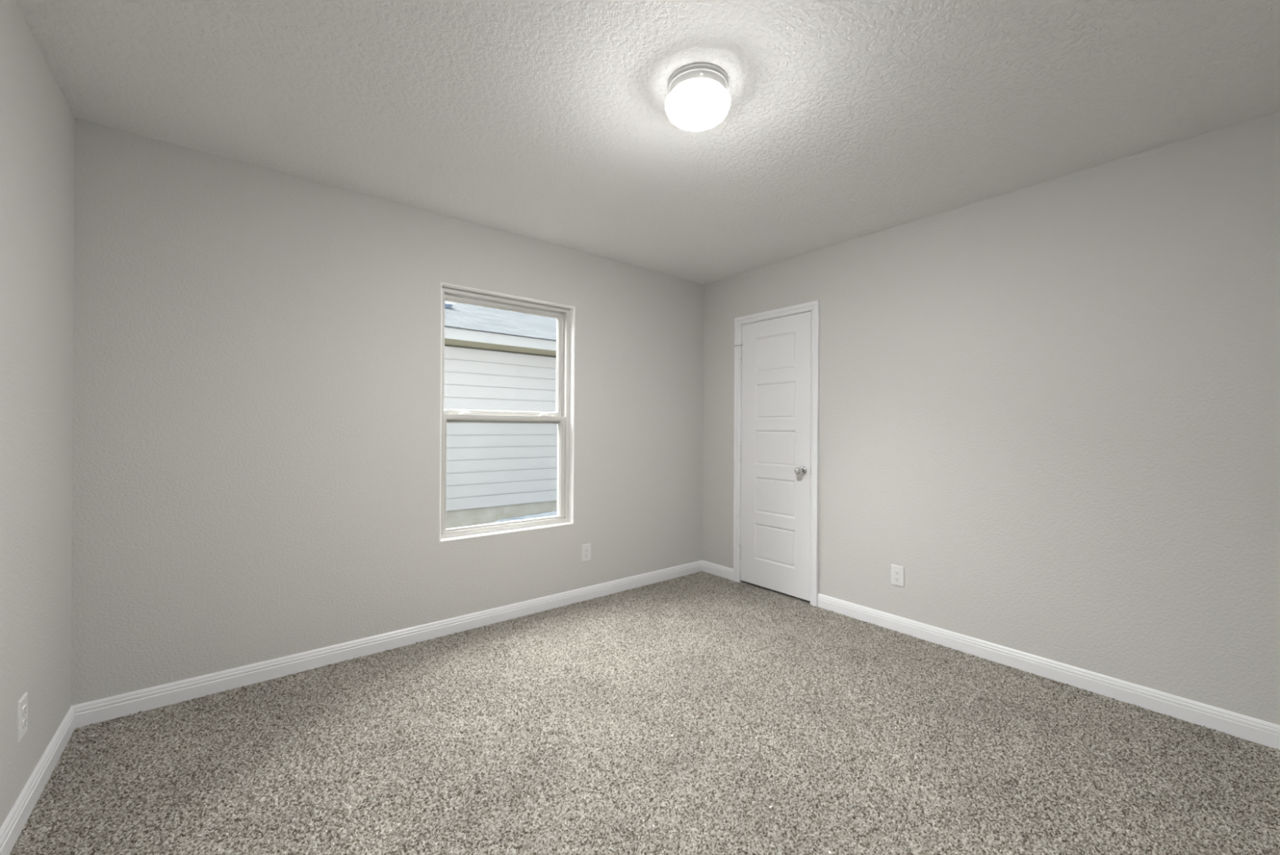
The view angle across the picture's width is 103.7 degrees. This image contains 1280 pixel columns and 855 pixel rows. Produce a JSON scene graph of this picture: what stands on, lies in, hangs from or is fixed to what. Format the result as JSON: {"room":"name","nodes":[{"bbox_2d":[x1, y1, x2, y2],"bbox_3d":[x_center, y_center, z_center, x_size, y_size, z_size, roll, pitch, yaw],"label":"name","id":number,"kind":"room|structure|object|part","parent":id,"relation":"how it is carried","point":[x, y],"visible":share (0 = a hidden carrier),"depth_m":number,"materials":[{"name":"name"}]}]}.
{"room":"empty bedroom","nodes":[
{"label":"empty bedroom","id":0,"kind":"room"},
{"bbox_2d":[0,0,75,827],"bbox_3d":[-1.251,-0.008,0.634,0.150,2.452,3.720,0,0,-39],"label":"wall","id":1,"kind":"structure","parent":0,"point":[37,121],"depth_m":1.60,"materials":[{"name":"grey paint"}]},
{"bbox_2d":[17,691,27,742],"bbox_3d":[-1.885,0.883,1.535,0.009,0.121,0.076,0,0,-39],"label":"electrical outlet","id":2,"kind":"object","parent":1,"relation":"attached to","point":[22,704],"visible":1,"depth_m":1.52,"materials":[{"name":"white plastic"}]},
{"bbox_2d":[22,716,26,728],"bbox_3d":[-1.883,0.903,1.537,0.002,0.028,0.034,0,0,-39],"label":"receptacle","id":3,"kind":"object","parent":2,"relation":"attached to","point":[24,718],"depth_m":1.53,"materials":[{"name":"grey plastic"}]},
{"bbox_2d":[22,703,26,715],"bbox_3d":[-1.882,0.864,1.537,0.002,0.028,0.034,0,0,-39],"label":"receptacle","id":4,"kind":"object","parent":2,"relation":"attached to","point":[24,705],"depth_m":1.53,"materials":[{"name":"grey plastic"}]},
{"bbox_2d":[0,705,75,854],"bbox_3d":[-1.193,1.162,0.684,0.014,0.089,3.420,0,0,-39],"label":"baseboard","id":5,"kind":"structure","parent":1,"relation":"attached to","point":[11,828],"depth_m":1.60,"materials":[{"name":"white paint"}]},
{"bbox_2d":[71,118,703,728],"bbox_3d":[-0.912,-0.004,3.205,3.614,2.452,0.150,0,0,-39],"label":"wall","id":6,"kind":"structure","parent":0,"point":[257,349],"depth_m":2.49,"materials":[{"name":"grey paint"}]},
{"bbox_2d":[71,560,702,728],"bbox_3d":[-0.867,1.166,3.141,3.614,0.089,0.014,0,0,-39],"label":"baseboard","id":7,"kind":"structure","parent":6,"relation":"attached to","point":[105,708],"depth_m":2.57,"materials":[{"name":"white paint"}]},
{"bbox_2d":[440,286,569,537],"bbox_3d":[-0.868,-0.086,3.272,0.889,1.489,0.093,0,0,-39],"label":"window","id":8,"kind":"structure","parent":6,"relation":"in","point":[561,417],"depth_m":3.33,"materials":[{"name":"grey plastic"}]},
{"bbox_3d":[-0.881,-0.412,3.289,0.816,0.764,0.038,0,0,-39],"label":"sash","id":9,"kind":"part","parent":8,"relation":"part of","materials":[{"name":"clear glass"}]},
{"bbox_3d":[-0.857,0.273,3.256,0.833,0.704,0.038,0,0,-39],"label":"sash","id":10,"kind":"part","parent":8,"relation":"part of","materials":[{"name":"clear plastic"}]},
{"bbox_2d":[439,282,574,542],"bbox_3d":[-0.852,-0.086,3.252,0.905,1.505,0.149,0,0,-39],"label":"trim","id":11,"kind":"structure","parent":6,"relation":"attached to","point":[571,388],"depth_m":3.43,"materials":[{"name":"white paint"}]},
{"bbox_2d":[581,542,591,561],"bbox_3d":[-0.377,0.882,3.540,0.076,0.121,0.009,0,0,-39],"label":"electrical outlet","id":12,"kind":"object","parent":6,"relation":"attached to","point":[586,548],"visible":1,"depth_m":3.54,"materials":[{"name":"white plastic"}]},
{"bbox_2d":[14,0,1279,284],"bbox_3d":[0.219,-1.300,1.820,3.914,0.150,3.720,0,0,-39],"label":"ceiling","id":13,"kind":"structure","parent":0,"point":[546,121],"depth_m":1.86,"materials":[{"name":"white paint"}]},
{"bbox_2d":[665,62,730,131],"bbox_3d":[0.206,-1.156,1.794,0.233,0.138,0.233,0,0,-39],"label":"ceiling light","id":14,"kind":"object","parent":13,"relation":"attached to","point":[698,99],"visible":1,"depth_m":1.72,"materials":[{"name":"white glass"}]},
{"bbox_2d":[702,111,1279,744],"bbox_3d":[1.615,0.010,3.052,0.120,2.452,3.570,0,0,-39],"label":"wall","id":15,"kind":"structure","parent":0,"point":[1053,405],"depth_m":2.41,"materials":[{"name":"grey paint"}]},
{"bbox_2d":[702,560,733,580],"bbox_3d":[0.639,1.175,4.140,0.014,0.089,0.358,0,0,-39],"label":"baseboard","id":16,"kind":"structure","parent":15,"relation":"attached to","point":[721,571],"depth_m":4.13,"materials":[{"name":"white paint"}]},
{"bbox_2d":[734,311,811,600],"bbox_3d":[0.961,0.198,3.731,0.110,2.010,0.663,0,0,-39],"label":"door","id":17,"kind":"structure","parent":15,"relation":"in","point":[775,353],"depth_m":3.71,"materials":[{"name":"white paint"}]},
{"bbox_3d":[1.115,0.304,3.510,0.072,0.055,0.055,0,0,-39],"label":"knob","id":18,"kind":"part","parent":17,"relation":"part of","materials":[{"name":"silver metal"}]},
{"bbox_2d":[733,300,819,606],"bbox_3d":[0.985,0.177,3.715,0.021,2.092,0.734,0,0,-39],"label":"trim","id":19,"kind":"structure","parent":15,"relation":"attached to","point":[814,306],"depth_m":3.47,"materials":[{"name":"white paint"}]},
{"bbox_2d":[891,564,904,586],"bbox_3d":[1.550,0.892,3.023,0.009,0.121,0.076,0,0,-39],"label":"electrical outlet","id":20,"kind":"object","parent":15,"relation":"attached to","point":[897,571],"visible":1,"depth_m":3.02,"materials":[{"name":"white plastic"}]},
{"bbox_2d":[894,576,900,581],"bbox_3d":[1.547,0.911,3.022,0.002,0.028,0.034,0,0,-39],"label":"receptacle","id":21,"kind":"object","parent":20,"relation":"attached to","point":[896,578],"depth_m":3.02,"materials":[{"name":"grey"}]},
{"bbox_2d":[894,569,900,574],"bbox_3d":[1.547,0.872,3.022,0.002,0.028,0.034,0,0,-39],"label":"receptacle","id":22,"kind":"object","parent":20,"relation":"attached to","point":[896,571],"depth_m":3.02,"materials":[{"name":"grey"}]},
{"bbox_2d":[817,592,1279,749],"bbox_3d":[1.947,1.181,2.527,0.014,0.089,2.328,0,0,-39],"label":"baseboard","id":23,"kind":"structure","parent":15,"relation":"attached to","point":[1242,726],"depth_m":2.36,"materials":[{"name":"white paint"}]},
{"bbox_3d":[0.204,1.301,1.817,3.914,0.148,3.720,0,0,-39],"label":"floor","id":24,"kind":"structure","parent":0,"visible":0},
{"bbox_2d":[8,570,1279,854],"bbox_3d":[0.247,1.217,1.852,3.705,0.014,3.402,0,0,-39],"label":"carpet","id":25,"kind":"object","parent":24,"relation":"on","point":[702,713],"visible":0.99,"depth_m":1.86,"materials":[{"name":"grey carpet"}]},
{"label":"outside","id":26,"kind":"structure","parent":0,"visible":0},
{"bbox_3d":[-2.520,1.386,9.637,20.000,0.320,11.840,0,0,-39],"label":"ground","id":27,"kind":"structure","parent":26,"visible":0},
{"bbox_2d":[444,300,557,528],"bbox_3d":[-2.836,-0.676,10.042,14.600,4.162,7.820,0,0,-39],"label":"neighbouring house","id":28,"kind":"structure","parent":27,"relation":"on","point":[495,359],"depth_m":6.46,"materials":[{"name":"wood"}]},
{"bbox_2d":[444,304,451,308],"bbox_3d":[-2.691,-1.594,6.669,0.290,0.065,0.240,0,0,-39],"label":"roof vent","id":29,"kind":"object","parent":28,"relation":"attached to","point":[448,306],"depth_m":6.64,"materials":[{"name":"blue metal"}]},
{"bbox_2d":[479,511,556,524],"bbox_3d":[-0.859,1.180,6.873,2.600,0.100,0.575,0,0,-39],"label":"plastic sheet","id":30,"kind":"object","parent":27,"relation":"on","point":[553,513],"visible":0.16,"depth_m":6.53,"materials":[{"name":"white plastic"}]}
]}

